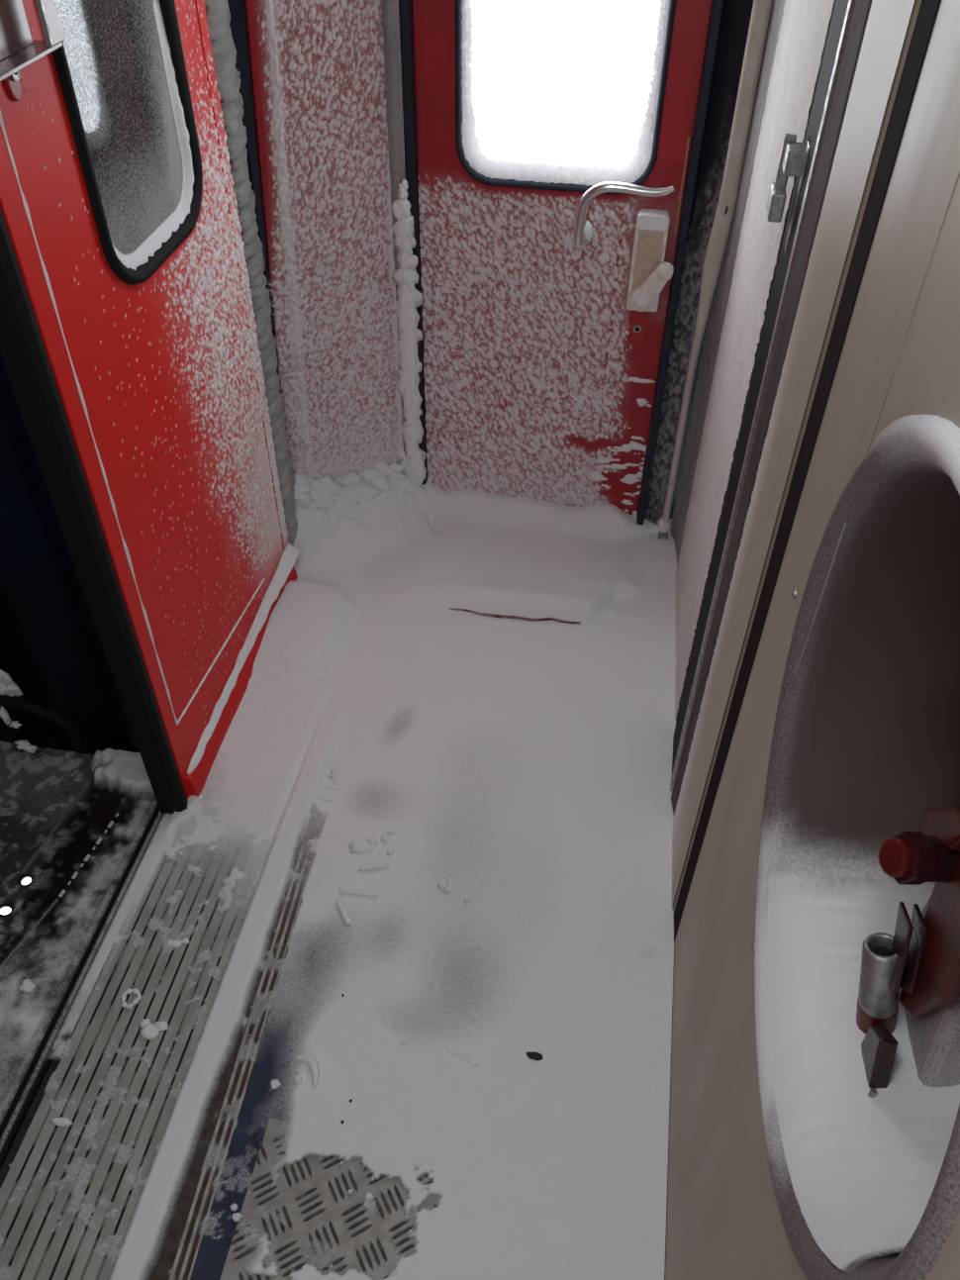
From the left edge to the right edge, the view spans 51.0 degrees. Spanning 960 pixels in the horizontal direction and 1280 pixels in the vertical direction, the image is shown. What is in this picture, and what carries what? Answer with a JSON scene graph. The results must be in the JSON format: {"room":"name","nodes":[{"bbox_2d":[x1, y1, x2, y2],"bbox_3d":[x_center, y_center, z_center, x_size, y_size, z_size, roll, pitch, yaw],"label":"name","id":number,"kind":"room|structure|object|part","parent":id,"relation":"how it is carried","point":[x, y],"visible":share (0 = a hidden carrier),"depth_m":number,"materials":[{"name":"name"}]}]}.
{"room":"train carriage","nodes":[
{"label":"train carriage","id":0,"kind":"room"},
{"bbox_2d":[0,736,154,1105],"bbox_3d":[-1.223,0.942,1.471,0.770,0.008,2.200,7,44,6],"label":"floor","id":1,"kind":"structure","parent":0,"point":[59,847],"depth_m":2.02,"materials":[{"name":"rubber"}]},
{"bbox_3d":[-1.141,0.603,1.826,0.770,0.004,0.396,7,44,6],"label":"floor plate","id":2,"kind":"part","parent":1,"relation":"part of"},
{"bbox_3d":[-1.075,0.330,2.110,0.770,0.004,0.404,7,44,6],"label":"floor plate","id":3,"kind":"part","parent":1,"relation":"part of","materials":[{"name":"black metal"}]},
{"bbox_2d":[0,741,172,1148],"bbox_3d":[-1.137,0.796,1.591,0.797,0.042,1.698,7,44,6],"label":"snow","id":4,"kind":"object","parent":1,"relation":"on","point":[127,768],"visible":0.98,"depth_m":1.89,"materials":[{"name":"white snow"}]},
{"bbox_2d":[13,739,37,753],"bbox_3d":[-0.980,0.231,2.172,0.051,0.030,0.025,7,44,6],"label":"frost patch","id":5,"kind":"object","parent":4,"relation":"on","point":[24,744],"visible":1,"depth_m":2.17,"materials":[{"name":"white snow"}]},
{"bbox_2d":[18,978,35,992],"bbox_3d":[-0.810,0.620,1.804,0.030,0.019,0.024,7,44,6],"label":"clump","id":6,"kind":"object","parent":4,"relation":"on","point":[27,985],"visible":1,"depth_m":1.80,"materials":[{"name":"white"}]},
{"bbox_2d":[0,0,167,753],"bbox_3d":[-1.094,-0.205,1.082,0.842,2.330,3.260,7,44,6],"label":"wall","id":7,"kind":"structure","parent":0,"point":[50,645],"depth_m":2.05,"materials":[{"name":"black"}]},
{"bbox_2d":[0,705,22,728],"bbox_3d":[-0.976,0.162,2.090,0.039,0.064,0.016,7,44,6],"label":"frost patch","id":8,"kind":"object","parent":7,"relation":"attached to","point":[4,714],"visible":1,"depth_m":2.09,"materials":[{"name":"white snow"}]},
{"bbox_2d":[0,669,23,696],"bbox_3d":[-0.989,0.090,2.053,0.110,0.102,0.025,7,44,6],"label":"frost patch","id":9,"kind":"object","parent":7,"relation":"attached to","point":[8,687],"visible":0.91,"depth_m":2.04,"materials":[{"name":"white snow"}]},
{"bbox_2d":[0,694,83,750],"bbox_3d":[-0.937,0.165,2.097,0.207,0.133,0.027,7,44,6],"label":"hose","id":10,"kind":"object","parent":7,"relation":"attached to","point":[56,716],"visible":1,"depth_m":2.06,"materials":[{"name":"black rubber"}]},
{"bbox_2d":[0,795,163,1188],"bbox_3d":[-1.194,0.964,1.528,0.860,0.106,2.260,7,44,6],"label":"trim","id":11,"kind":"structure","parent":7,"relation":"attached to","point":[55,1061],"depth_m":1.75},
{"bbox_2d":[0,845,251,1279],"bbox_3d":[-0.643,0.916,1.501,0.224,0.024,2.370,7,44,6],"label":"floor grate","id":12,"kind":"object","parent":11,"relation":"on","point":[30,1248],"visible":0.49,"depth_m":1.67,"materials":[{"name":"metal"}]},
{"bbox_2d":[50,1116,73,1126],"bbox_3d":[-0.675,0.777,1.624,0.038,0.009,0.014,7,44,6],"label":"clump","id":13,"kind":"object","parent":12,"relation":"on","point":[60,1122],"visible":1,"depth_m":1.62,"materials":[{"name":"white"}]},
{"bbox_2d":[120,987,141,1009],"bbox_3d":[-0.615,0.632,1.775,0.037,0.011,0.038,7,44,6],"label":"ring","id":14,"kind":"object","parent":12,"relation":"on","point":[136,991],"visible":1,"depth_m":1.77,"materials":[{"name":"white"}]},
{"bbox_2d":[138,1018,168,1040],"bbox_3d":[-0.566,0.671,1.735,0.054,0.013,0.037,7,44,6],"label":"clump","id":15,"kind":"object","parent":12,"relation":"on","point":[148,1031],"visible":1,"depth_m":1.73,"materials":[{"name":"white"}]},
{"bbox_2d":[165,937,189,948],"bbox_3d":[-0.557,0.558,1.853,0.044,0.009,0.018,-2,44,-3],"label":"clump","id":16,"kind":"object","parent":12,"relation":"on","point":[174,943],"visible":1,"depth_m":1.85,"materials":[{"name":"white"}]},
{"bbox_2d":[203,0,297,545],"bbox_3d":[-0.476,-0.794,2.111,0.034,1.600,0.140,7,44,6],"label":"trim","id":17,"kind":"structure","parent":7,"relation":"attached to","point":[218,13],"depth_m":2.05,"materials":[{"name":"metal"}]},
{"bbox_2d":[227,0,281,393],"bbox_3d":[-0.495,-1.187,2.050,0.080,2.250,0.225,7,44,6],"label":"trim","id":18,"kind":"structure","parent":7,"relation":"attached to","point":[238,25],"depth_m":2.04,"materials":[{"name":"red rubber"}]},
{"bbox_2d":[191,931,467,1279],"bbox_3d":[-0.031,0.743,1.707,0.780,0.040,3.200,7,44,6],"label":"floor","id":19,"kind":"structure","parent":0,"point":[261,1103],"depth_m":1.64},
{"bbox_2d":[143,827,315,1279],"bbox_3d":[-0.479,0.926,1.495,0.103,0.022,2.500,7,44,6],"label":"trim","id":20,"kind":"structure","parent":19,"relation":"on","point":[160,1267],"depth_m":1.61,"materials":[{"name":"grey metal"}]},
{"bbox_2d":[230,1202,242,1222],"bbox_3d":[-0.371,0.868,1.526,0.015,0.014,0.029,-25,50,-24],"label":"clump","id":21,"kind":"object","parent":19,"relation":"on","point":[237,1217],"visible":1,"depth_m":1.52,"materials":[{"name":"white"}]},
{"bbox_2d":[169,713,349,1279],"bbox_3d":[-0.441,0.949,1.451,0.030,0.010,2.322,6,44,5],"label":"floor grating","id":22,"kind":"object","parent":19,"relation":"on","point":[192,1236],"visible":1,"depth_m":1.68,"materials":[{"name":"grey metal"}]},
{"bbox_2d":[317,795,332,801],"bbox_3d":[-0.320,0.329,2.084,0.032,0.007,0.008,10,45,9],"label":"stick","id":23,"kind":"object","parent":22,"relation":"on","point":[319,797],"visible":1,"depth_m":2.08,"materials":[{"name":"white"}]},
{"bbox_2d":[321,785,340,789],"bbox_3d":[-0.311,0.308,2.106,0.041,0.007,0.008,7,44,6],"label":"stick","id":24,"kind":"object","parent":22,"relation":"on","point":[323,786],"visible":1,"depth_m":2.10,"materials":[{"name":"white"}]},
{"bbox_2d":[219,1117,441,1279],"bbox_3d":[-0.218,0.916,1.492,0.341,0.005,0.355,7,44,6],"label":"plate","id":25,"kind":"object","parent":19,"relation":"on","point":[308,1214],"visible":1,"depth_m":1.53,"materials":[{"name":"metal"}]},
{"bbox_2d":[0,480,678,1279],"bbox_3d":[-0.169,0.554,1.754,1.016,0.156,2.780,7,44,6],"label":"snow cover","id":26,"kind":"object","parent":19,"relation":"on","point":[523,766],"visible":0.94,"depth_m":1.96,"materials":[{"name":"white snow"}]},
{"bbox_2d":[270,1079,281,1089],"bbox_3d":[-0.340,0.736,1.668,0.016,0.014,0.017,-28,51,-26],"label":"clump","id":27,"kind":"object","parent":26,"relation":"on","point":[275,1084],"visible":1,"depth_m":1.66,"materials":[{"name":"white"}]},
{"bbox_2d":[293,1073,301,1084],"bbox_3d":[-0.302,0.728,1.671,0.015,0.014,0.016,25,49,23],"label":"clump","id":28,"kind":"object","parent":26,"relation":"on","point":[297,1079],"visible":1,"depth_m":1.67,"materials":[{"name":"white"}]},
{"bbox_2d":[297,1053,319,1086],"bbox_3d":[-0.281,0.716,1.683,0.027,0.018,0.062,-26,50,-25],"label":"flake","id":29,"kind":"object","parent":26,"relation":"on","point":[311,1062],"visible":1,"depth_m":1.68,"materials":[{"name":"white"}]},
{"bbox_2d":[335,898,351,924],"bbox_3d":[-0.257,0.512,1.893,0.014,0.011,0.057,-19,47,-19],"label":"stick","id":30,"kind":"object","parent":26,"relation":"on","point":[340,904],"visible":1,"depth_m":1.89,"materials":[{"name":"white"}]},
{"bbox_2d":[339,887,379,897],"bbox_3d":[-0.231,0.483,1.924,0.076,0.010,0.012,5,44,4],"label":"stick","id":31,"kind":"object","parent":26,"relation":"on","point":[343,890],"visible":1,"depth_m":1.92,"materials":[{"name":"white"}]},
{"bbox_2d":[293,448,426,517],"bbox_3d":[-0.338,-0.399,2.650,0.415,0.186,0.116,-16,46,-16],"label":"snow drift","id":32,"kind":"object","parent":26,"relation":"on","point":[315,494],"visible":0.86,"depth_m":2.63,"materials":[{"name":"white snow"}]},
{"bbox_2d":[348,830,395,856],"bbox_3d":[-0.215,0.406,2.007,0.093,0.018,0.058,0,44,-1],"label":"clump","id":33,"kind":"object","parent":26,"relation":"on","point":[358,846],"visible":1,"depth_m":2.00,"materials":[{"name":"white"}]},
{"bbox_2d":[359,862,389,871],"bbox_3d":[-0.207,0.443,1.965,0.060,0.009,0.011,-6,44,-7],"label":"stick","id":34,"kind":"object","parent":26,"relation":"on","point":[381,865],"visible":1,"depth_m":1.96,"materials":[{"name":"white"}]},
{"bbox_2d":[398,1038,408,1046],"bbox_3d":[-0.129,0.688,1.719,0.014,0.015,0.014,-32,53,-29],"label":"clump","id":35,"kind":"object","parent":26,"relation":"on","point":[404,1041],"visible":1,"depth_m":1.72,"materials":[{"name":"white"}]},
{"bbox_2d":[437,879,450,892],"bbox_3d":[-0.069,0.475,1.937,0.021,0.014,0.029,-15,46,-16],"label":"clump","id":36,"kind":"object","parent":26,"relation":"on","point":[443,884],"visible":1,"depth_m":1.93,"materials":[{"name":"white"}]},
{"bbox_2d":[445,1045,479,1067],"bbox_3d":[-0.031,0.704,1.704,0.065,0.011,0.014,22,48,20],"label":"stick","id":37,"kind":"object","parent":26,"relation":"on","point":[452,1050],"visible":1,"depth_m":1.70,"materials":[{"name":"white"}]},
{"bbox_2d":[449,607,581,624],"bbox_3d":[0.085,-0.058,2.474,0.325,0.014,0.009,5,44,4],"label":"stick","id":38,"kind":"object","parent":26,"relation":"on","point":[469,611],"visible":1,"depth_m":2.47,"materials":[{"name":"brown wood"}]},
{"bbox_2d":[526,1051,543,1060],"bbox_3d":[0.093,0.704,1.704,0.030,0.009,0.014,7,44,6],"label":"crumb","id":39,"kind":"object","parent":26,"relation":"on","point":[533,1055],"visible":1,"depth_m":1.70,"materials":[{"name":"black"}]},
{"bbox_2d":[657,0,773,539],"bbox_3d":[0.497,-0.947,1.995,0.049,2.000,0.042,7,44,6],"label":"door frame","id":40,"kind":"structure","parent":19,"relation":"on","point":[761,9],"depth_m":2.04,"materials":[{"name":"metal"}]},
{"bbox_2d":[675,0,835,722],"bbox_3d":[0.489,-0.776,1.646,0.026,2.260,0.528,6,44,5],"label":"door","id":41,"kind":"structure","parent":19,"relation":"on","point":[805,24],"depth_m":1.79,"materials":[{"name":"beige laminate"}]},
{"bbox_2d":[670,0,856,790],"bbox_3d":[0.441,-0.551,1.404,0.026,2.250,0.138,7,44,6],"label":"trim","id":42,"kind":"structure","parent":19,"relation":"on","point":[840,6],"depth_m":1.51,"materials":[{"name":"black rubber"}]},
{"bbox_2d":[766,133,810,254],"bbox_3d":[0.419,-0.614,1.377,0.036,0.140,0.085,7,44,6],"label":"latch","id":43,"kind":"object","parent":42,"relation":"attached to","point":[794,156],"depth_m":1.36,"materials":[{"name":"metal"}]},
{"bbox_3d":[0.418,-0.650,1.383,0.016,0.081,0.013,7,44,6],"label":"arm","id":44,"kind":"part","parent":43,"relation":"part of","materials":[{"name":"metal"}]},
{"bbox_3d":[0.427,-0.592,1.354,0.005,0.140,0.025,7,44,6],"label":"plate","id":45,"kind":"part","parent":43,"relation":"part of","materials":[{"name":"silver metal"}]},
{"bbox_2d":[671,0,873,814],"bbox_3d":[0.420,-0.457,1.314,0.029,2.260,0.060,7,44,6],"label":"trim","id":46,"kind":"structure","parent":19,"relation":"on","point":[862,8],"depth_m":1.34,"materials":[{"name":"black metal"}]},
{"bbox_2d":[398,14,405,173],"bbox_3d":[0.049,-1.192,2.063,1.250,2.250,0.140,7,44,6],"label":"wall","id":47,"kind":"structure","parent":0,"point":[399,15],"depth_m":2.13,"materials":[{"name":"paint"}]},
{"bbox_2d":[243,0,403,483],"bbox_3d":[-0.335,-0.852,2.234,0.362,1.546,0.059,-14,46,-15],"label":"wall panel","id":48,"kind":"object","parent":47,"relation":"attached to","point":[317,66],"depth_m":2.19,"materials":[{"name":"red paint"}]},
{"bbox_2d":[381,0,406,456],"bbox_3d":[-0.177,-1.043,2.107,0.034,1.970,0.016,7,44,6],"label":"trim","id":49,"kind":"structure","parent":47,"relation":"attached to","point":[390,22],"depth_m":2.05,"materials":[{"name":"grey metal"}]},
{"bbox_2d":[392,178,426,492],"bbox_3d":[-0.170,-0.676,2.445,0.052,0.853,0.059,-30,52,-28],"label":"snow ridge","id":50,"kind":"object","parent":47,"relation":"attached to","point":[410,298],"visible":0.99,"depth_m":2.38,"materials":[{"name":"white snow"}]},
{"bbox_2d":[398,0,427,484],"bbox_3d":[-0.142,-1.082,2.147,0.021,1.970,0.095,7,44,6],"label":"trim","id":51,"kind":"structure","parent":47,"relation":"attached to","point":[405,6],"depth_m":2.12,"materials":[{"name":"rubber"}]},
{"bbox_2d":[412,0,712,517],"bbox_3d":[0.146,-1.019,2.087,0.573,1.970,0.121,7,44,6],"label":"door","id":52,"kind":"structure","parent":47,"relation":"in","point":[545,288],"depth_m":2.30,"materials":[{"name":"red paint"}]},
{"bbox_3d":[0.301,-0.895,2.123,0.201,0.137,0.028,7,44,6],"label":"lever handle","id":53,"kind":"part","parent":52,"relation":"part of","materials":[{"name":"silver metal"}]},
{"bbox_3d":[0.366,-0.732,2.332,0.042,0.090,0.004,7,44,6],"label":"keyhole plate","id":54,"kind":"part","parent":52,"relation":"part of","materials":[{"name":"red paint"}]},
{"bbox_3d":[0.381,-0.781,2.216,0.080,0.105,0.045,7,44,6],"label":"knob lever","id":55,"kind":"part","parent":52,"relation":"part of","materials":[{"name":"ceramic"}]},
{"bbox_2d":[636,0,723,525],"bbox_3d":[0.444,-1.008,2.079,0.018,1.970,0.100,7,44,6],"label":"trim","id":56,"kind":"structure","parent":47,"relation":"attached to","point":[717,7],"depth_m":2.16,"materials":[{"name":"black rubber"}]},
{"bbox_2d":[670,321,707,519],"bbox_3d":[0.510,-1.019,2.092,0.106,1.970,0.065,7,44,6],"label":"trim","id":57,"kind":"structure","parent":47,"relation":"attached to","point":[701,350],"depth_m":2.52,"materials":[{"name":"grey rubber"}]},
{"bbox_2d":[644,0,753,525],"bbox_3d":[0.473,-0.974,2.052,0.068,1.980,0.009,32,52,28],"label":"trim","id":58,"kind":"structure","parent":47,"relation":"attached to","point":[736,14],"depth_m":2.14,"materials":[{"name":"rubber"}]},
{"bbox_2d":[670,0,786,565],"bbox_3d":[0.529,-1.001,1.879,0.027,2.260,0.124,-2,44,-2],"label":"trim","id":59,"kind":"structure","parent":47,"relation":"attached to","point":[716,319],"depth_m":2.16,"materials":[{"name":"grey metal"}]},
{"bbox_2d":[664,0,959,1279],"bbox_3d":[0.223,0.415,0.415,0.021,2.270,1.895,7,44,6],"label":"wall","id":60,"kind":"structure","parent":0,"point":[900,357],"depth_m":1.05,"materials":[{"name":"beige laminate"}]},
{"bbox_2d":[790,588,797,597],"bbox_3d":[0.348,-0.052,1.115,0.004,0.012,0.012,7,44,6],"label":"screw","id":61,"kind":"object","parent":60,"relation":"attached to","point":[794,591],"visible":1,"depth_m":1.11,"materials":[{"name":"metal"}]},
{"bbox_2d":[672,0,921,911],"bbox_3d":[0.401,-0.356,1.209,0.029,2.260,0.231,7,44,6],"label":"trim","id":62,"kind":"structure","parent":60,"relation":"attached to","point":[890,27],"depth_m":1.21,"materials":[{"name":"beige laminate"}]},
{"bbox_2d":[674,0,941,942],"bbox_3d":[0.382,-0.256,1.106,0.022,2.260,0.056,7,44,6],"label":"trim","id":63,"kind":"structure","parent":60,"relation":"attached to","point":[929,9],"depth_m":1.08,"materials":[{"name":"black"}]},
{"bbox_2d":[754,414,959,1279],"bbox_3d":[0.374,0.164,0.782,0.199,0.652,0.648,7,44,6],"label":"niche","id":64,"kind":"object","parent":60,"relation":"attached to","point":[866,737],"visible":0.92,"depth_m":0.97,"materials":[{"name":"plastic"}]},
{"bbox_2d":[856,807,959,1097],"bbox_3d":[0.393,0.282,0.869,0.144,0.343,0.173,7,44,6],"label":"valve","id":65,"kind":"object","parent":64,"relation":"in","point":[922,958],"visible":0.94,"depth_m":0.86,"materials":[{"name":"metal"}]},
{"bbox_2d":[856,932,899,1034],"bbox_3d":[0.367,0.343,0.928,0.063,0.171,0.071,7,44,6],"label":"socket","id":66,"kind":"object","parent":65,"relation":"attached to","point":[877,1009],"depth_m":0.90,"materials":[{"name":"metal"}]},
{"bbox_3d":[-0.739,-0.064,0.883,0.070,2.250,2.900,7,44,6],"label":"wall","id":67,"kind":"structure","parent":0,"visible":0},
{"bbox_2d":[0,0,300,814],"bbox_3d":[-0.539,-0.607,1.653,0.101,1.995,0.767,7,44,6],"label":"door","id":68,"kind":"structure","parent":67,"relation":"in","point":[137,377],"depth_m":1.70,"materials":[{"name":"red paint"}]},
{"bbox_3d":[-0.552,-0.627,1.660,0.040,1.976,0.733,7,44,6],"label":"panel","id":69,"kind":"part","parent":68,"relation":"part of","materials":[{"name":"red paint"}]},
{"bbox_3d":[-0.533,0.069,2.314,0.022,0.075,0.700,7,44,6],"label":"kick rail","id":70,"kind":"part","parent":68,"relation":"part of","materials":[{"name":"red paint"}]}
]}

